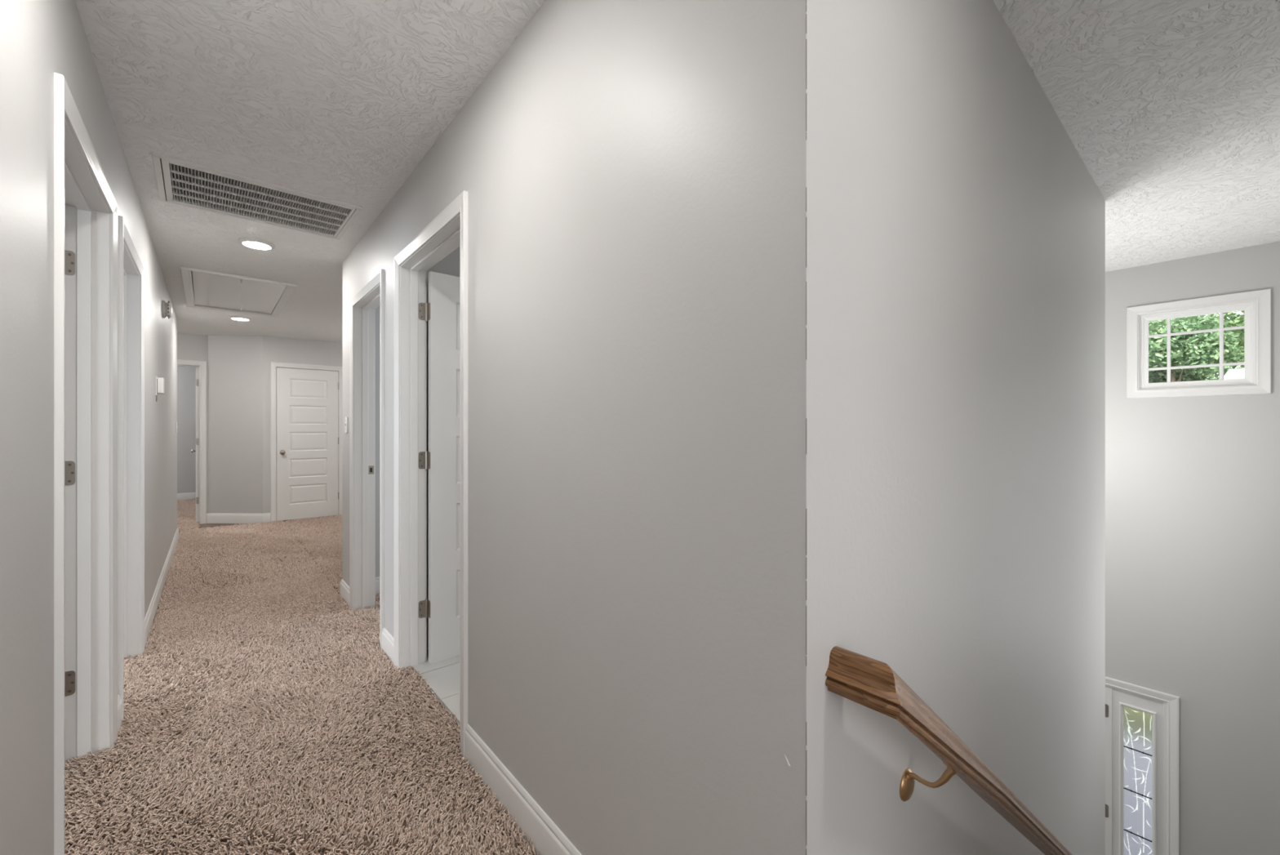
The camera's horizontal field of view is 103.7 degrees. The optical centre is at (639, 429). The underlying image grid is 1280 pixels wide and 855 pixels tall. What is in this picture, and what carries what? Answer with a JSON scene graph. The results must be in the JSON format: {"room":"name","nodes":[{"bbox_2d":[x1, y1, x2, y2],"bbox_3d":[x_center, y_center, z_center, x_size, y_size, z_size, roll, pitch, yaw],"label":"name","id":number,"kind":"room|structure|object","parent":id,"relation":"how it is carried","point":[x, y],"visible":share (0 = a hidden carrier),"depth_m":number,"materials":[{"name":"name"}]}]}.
{"room":"upstairs hallway","nodes":[
{"label":"upstairs hallway","id":0,"kind":"room"},
{"bbox_2d":[0,0,177,854],"bbox_3d":[-2.044,0.000,1.852,0.120,2.440,9.670,0,0,-40],"label":"wall","id":1,"kind":"structure","parent":0,"point":[39,38],"depth_m":1.12,"materials":[{"name":"paint"}]},
{"bbox_2d":[117,693,122,737],"bbox_3d":[-2.098,1.155,2.019,0.013,0.129,0.149,0,0,-40],"label":"baseboard","id":2,"kind":"structure","parent":1,"relation":"attached to","point":[119,700],"depth_m":2.04,"materials":[{"name":"white paint"}]},
{"bbox_2d":[155,376,164,401],"bbox_3d":[-3.366,-0.280,3.531,0.038,0.174,0.124,0,0,-40],"label":"thermostat","id":3,"kind":"object","parent":1,"relation":"attached to","point":[160,382],"visible":1,"depth_m":3.49,"materials":[{"name":"white plastic"}]},
{"bbox_2d":[162,300,172,318],"bbox_3d":[-3.745,-0.948,3.989,0.053,0.138,0.138,0,0,-40],"label":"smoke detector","id":4,"kind":"object","parent":1,"relation":"attached to","point":[166,307],"visible":1,"depth_m":3.95,"materials":[{"name":"grey plastic"}]},
{"bbox_2d":[177,365,195,493],"bbox_3d":[-7.732,0.000,8.822,7.640,2.440,0.140,0,0,-40],"label":"wall","id":5,"kind":"structure","parent":0,"point":[186,375],"depth_m":8.67,"materials":[{"name":"paint"}]},
{"bbox_2d":[177,492,195,500],"bbox_3d":[-7.698,1.155,8.751,7.400,0.129,0.013,0,0,-40],"label":"baseboard","id":6,"kind":"structure","parent":5,"relation":"attached to","point":[186,495],"depth_m":8.65,"materials":[{"name":"white paint"}]},
{"bbox_2d":[177,332,208,513],"bbox_3d":[-7.162,0.000,5.305,3.955,2.440,0.120,0,0,-40],"label":"wall","id":7,"kind":"structure","parent":0,"point":[189,346],"depth_m":6.47,"materials":[{"name":"paint"}]},
{"bbox_2d":[177,359,206,524],"bbox_3d":[-6.247,0.169,6.575,0.884,2.102,0.904,0,0,-40],"label":"door","id":8,"kind":"structure","parent":7,"relation":"in","point":[201,366],"depth_m":6.51,"materials":[{"name":"white paint"}]},
{"bbox_2d":[208,335,262,513],"bbox_3d":[-5.232,0.000,6.594,0.770,2.440,0.151,0,0,-1],"label":"wall","id":9,"kind":"structure","parent":0,"point":[235,362],"depth_m":6.53,"materials":[{"name":"paint"}]},
{"bbox_2d":[206,512,270,523],"bbox_3d":[-5.224,1.155,6.528,0.806,0.129,0.061,0,0,-3],"label":"baseboard","id":10,"kind":"structure","parent":9,"relation":"attached to","point":[211,517],"depth_m":6.52,"materials":[{"name":"white paint"}]},
{"bbox_2d":[64,515,536,854],"bbox_3d":[-3.278,1.353,3.487,7.520,0.294,13.760,0,0,-40],"label":"floor","id":11,"kind":"structure","parent":0,"point":[366,844],"depth_m":1.96,"materials":[{"name":"brown carpet"}]},
{"bbox_2d":[177,498,199,530],"bbox_3d":[-6.791,1.204,7.216,0.790,0.036,3.442,0,0,-40],"label":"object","id":12,"kind":"structure","parent":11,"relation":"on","point":[186,509],"depth_m":7.05,"materials":[{"name":"beige carpet"}]},
{"bbox_2d":[123,570,379,709],"bbox_3d":[-2.549,1.205,3.091,1.594,0.034,1.992,0,0,-40],"label":"carpet","id":13,"kind":"object","parent":11,"relation":"on","point":[252,626],"visible":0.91,"depth_m":2.97,"materials":[{"name":"beige carpet"}]},
{"bbox_2d":[160,514,342,597],"bbox_3d":[-3.458,1.204,5.162,2.035,0.036,3.938,0,0,-40],"label":"carpet","id":14,"kind":"object","parent":11,"relation":"on","point":[224,535],"visible":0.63,"depth_m":4.88,"materials":[{"name":"beige carpet"}]},
{"bbox_2d":[64,642,538,854],"bbox_3d":[-1.064,1.205,1.521,1.227,0.034,2.540,0,0,-40],"label":"carpet","id":15,"kind":"object","parent":11,"relation":"on","point":[268,686],"visible":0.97,"depth_m":1.76,"materials":[{"name":"beige carpet"}]},
{"bbox_2d":[373,591,379,612],"bbox_3d":[-1.368,1.205,3.495,0.803,0.034,1.098,0,0,-40],"label":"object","id":16,"kind":"object","parent":11,"relation":"on","point":[377,599],"visible":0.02,"depth_m":3.54,"materials":[{"name":"beige carpet"}]},
{"bbox_2d":[262,335,342,513],"bbox_3d":[-3.732,0.000,7.589,3.140,2.440,0.120,0,0,-40],"label":"wall","id":17,"kind":"structure","parent":0,"point":[275,348],"depth_m":6.62,"materials":[{"name":"paint"}]},
{"bbox_2d":[270,361,342,521],"bbox_3d":[-4.536,0.169,6.877,0.835,2.102,0.198,0,0,-40],"label":"door","id":18,"kind":"structure","parent":17,"relation":"in","point":[306,400],"depth_m":6.82,"materials":[{"name":"white paint"}]},
{"bbox_2d":[375,246,460,646],"bbox_3d":[-0.637,0.000,4.117,2.678,2.440,1.300,0,0,-40],"label":"door jamb","id":19,"kind":"structure","parent":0,"point":[450,264],"depth_m":3.71,"materials":[{"name":"paint"}]},
{"bbox_2d":[340,576,379,605],"bbox_3d":[-1.003,1.155,4.446,2.811,0.129,0.350,0,0,-40],"label":"baseboard","id":20,"kind":"structure","parent":19,"relation":"attached to","point":[344,588],"depth_m":3.59,"materials":[{"name":"white paint"}]},
{"bbox_2d":[349,268,384,648],"bbox_3d":[-1.352,0.169,3.340,0.854,2.102,0.882,0,0,-40],"label":"door","id":21,"kind":"structure","parent":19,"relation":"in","point":[363,304],"depth_m":3.38,"materials":[{"name":"white paint"}]},
{"bbox_2d":[342,0,745,854],"bbox_3d":[-0.945,0.000,2.320,0.120,2.440,3.640,0,0,-40],"label":"wall","id":22,"kind":"structure","parent":0,"point":[600,161],"depth_m":1.22,"materials":[{"name":"paint"}]},
{"bbox_2d":[344,416,347,433],"bbox_3d":[-2.072,-0.030,3.541,0.017,0.115,0.070,0,0,-40],"label":"light switch","id":23,"kind":"object","parent":22,"relation":"attached to","point":[346,418],"visible":1,"depth_m":3.53,"materials":[{"name":"white plastic"}]},
{"bbox_2d":[382,626,393,662],"bbox_3d":[-1.333,1.155,2.674,0.013,0.129,0.251,0,0,-40],"label":"baseboard","id":24,"kind":"structure","parent":22,"relation":"attached to","point":[387,638],"depth_m":2.68,"materials":[{"name":"white paint"}]},
{"bbox_2d":[393,190,467,755],"bbox_3d":[-0.591,0.169,2.526,0.960,2.102,0.945,0,0,-40],"label":"door","id":25,"kind":"structure","parent":22,"relation":"in","point":[446,312],"depth_m":2.58,"materials":[{"name":"white paint"}]},
{"bbox_2d":[464,723,581,854],"bbox_3d":[-0.191,1.155,1.330,0.013,0.129,1.394,0,0,-40],"label":"baseboard","id":26,"kind":"structure","parent":22,"relation":"attached to","point":[548,838],"depth_m":1.54,"materials":[{"name":"white paint"}]},
{"bbox_2d":[75,0,1279,342],"bbox_3d":[-2.516,-1.320,4.161,9.795,0.200,14.000,0,0,-40],"label":"ceiling","id":27,"kind":"structure","parent":0,"point":[1171,108],"depth_m":1.89,"materials":[{"name":"white paint"}]},
{"bbox_2d":[180,266,297,317],"bbox_3d":[-3.674,-1.108,4.596,0.732,0.268,1.558,0,0,-41],"label":"attic hatch","id":28,"kind":"object","parent":27,"relation":"attached to","point":[211,288],"visible":0.92,"depth_m":4.52,"materials":[{"name":"white paint"}]},
{"bbox_2d":[228,315,251,320],"bbox_3d":[-4.375,-1.211,5.508,0.194,0.022,0.194,0,0,-40],"label":"recessed light","id":29,"kind":"object","parent":27,"relation":"in","point":[236,317],"visible":1,"depth_m":5.47,"materials":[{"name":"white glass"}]},
{"bbox_2d":[231,317,248,320],"bbox_3d":[-4.375,-1.206,5.508,0.148,0.012,0.148,0,0,-40],"label":"diffuser","id":30,"kind":"object","parent":29,"relation":"attached to","point":[236,318],"depth_m":5.48,"materials":[{"name":"white plastic"}]},
{"bbox_2d":[238,237,275,249],"bbox_3d":[-2.511,-1.211,3.299,0.194,0.022,0.194,0,0,-40],"label":"recessed light","id":31,"kind":"object","parent":27,"relation":"in","point":[251,242],"visible":1,"depth_m":3.27,"materials":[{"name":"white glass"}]},
{"bbox_2d":[242,241,271,249],"bbox_3d":[-2.511,-1.206,3.299,0.148,0.012,0.148,0,0,-40],"label":"diffuser","id":32,"kind":"object","parent":31,"relation":"attached to","point":[257,245],"depth_m":3.29,"materials":[{"name":"white plastic"}]},
{"bbox_2d":[151,151,362,239],"bbox_3d":[-2.037,-1.247,2.718,0.832,0.074,0.610,0,0,-41],"label":"ceiling vent","id":33,"kind":"object","parent":27,"relation":"in","point":[266,202],"visible":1,"depth_m":2.68,"materials":[{"name":"white metal"}]},
{"bbox_2d":[745,0,1105,854],"bbox_3d":[1.338,1.425,1.793,2.918,5.290,0.120,0,0,-40],"label":"wall","id":34,"kind":"structure","parent":0,"point":[949,387],"depth_m":1.08,"materials":[{"name":"paint"}]},
{"bbox_2d":[805,0,806,854],"bbox_3d":[0.266,-0.066,0.803,0.001,2.333,0.001,0,0,-40],"label":"trim","id":35,"kind":"structure","parent":34,"relation":"attached to","point":[806,0],"depth_m":0.80,"materials":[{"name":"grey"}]},
{"bbox_2d":[825,645,1071,854],"bbox_3d":[1.328,1.374,1.626,2.570,2.006,0.120,0,0,-40],"label":"handrail","id":36,"kind":"object","parent":34,"relation":"attached to","point":[872,683],"visible":1,"depth_m":0.86,"materials":[{"name":"brown wood"}]},
{"bbox_2d":[1105,240,1279,854],"bbox_3d":[3.006,1.425,4.732,0.160,5.290,4.880,0,0,-40],"label":"wall","id":37,"kind":"structure","parent":0,"point":[1193,482],"depth_m":3.51,"materials":[{"name":"paint"}]},
{"bbox_2d":[1105,676,1179,854],"bbox_3d":[3.449,2.993,4.181,0.159,2.155,1.417,0,0,-40],"label":"door","id":38,"kind":"structure","parent":37,"relation":"in","point":[1142,724],"depth_m":3.77,"materials":[{"name":"white paint"}]},
{"bbox_2d":[1126,288,1271,398],"bbox_3d":[3.960,-0.576,3.595,0.179,0.685,0.680,0,0,-40],"label":"window","id":39,"kind":"structure","parent":37,"relation":"in","point":[1220,344],"depth_m":3.55,"materials":[{"name":"white paint"}]},
{"bbox_3d":[-5.054,0.000,2.536,3.582,2.440,4.730,0,0,-40],"label":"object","id":40,"kind":"structure","parent":0,"visible":0},
{"bbox_2d":[53,71,117,854],"bbox_3d":[-2.109,0.169,1.307,0.960,2.102,0.957,0,0,-40],"label":"door","id":41,"kind":"structure","parent":40,"relation":"in","point":[86,204],"depth_m":1.85,"materials":[{"name":"white paint"}]},
{"bbox_2d":[117,215,144,719],"bbox_3d":[-2.719,0.169,2.086,0.880,2.102,0.974,0,0,-40],"label":"door","id":42,"kind":"structure","parent":40,"relation":"in","point":[131,268],"depth_m":2.66,"materials":[{"name":"white paint"}]},
{"bbox_2d":[144,527,178,646],"bbox_3d":[-4.797,1.155,3.418,2.315,0.129,3.745,0,0,-40],"label":"baseboard","id":43,"kind":"structure","parent":40,"relation":"attached to","point":[149,617],"depth_m":3.54,"materials":[{"name":"white paint"}]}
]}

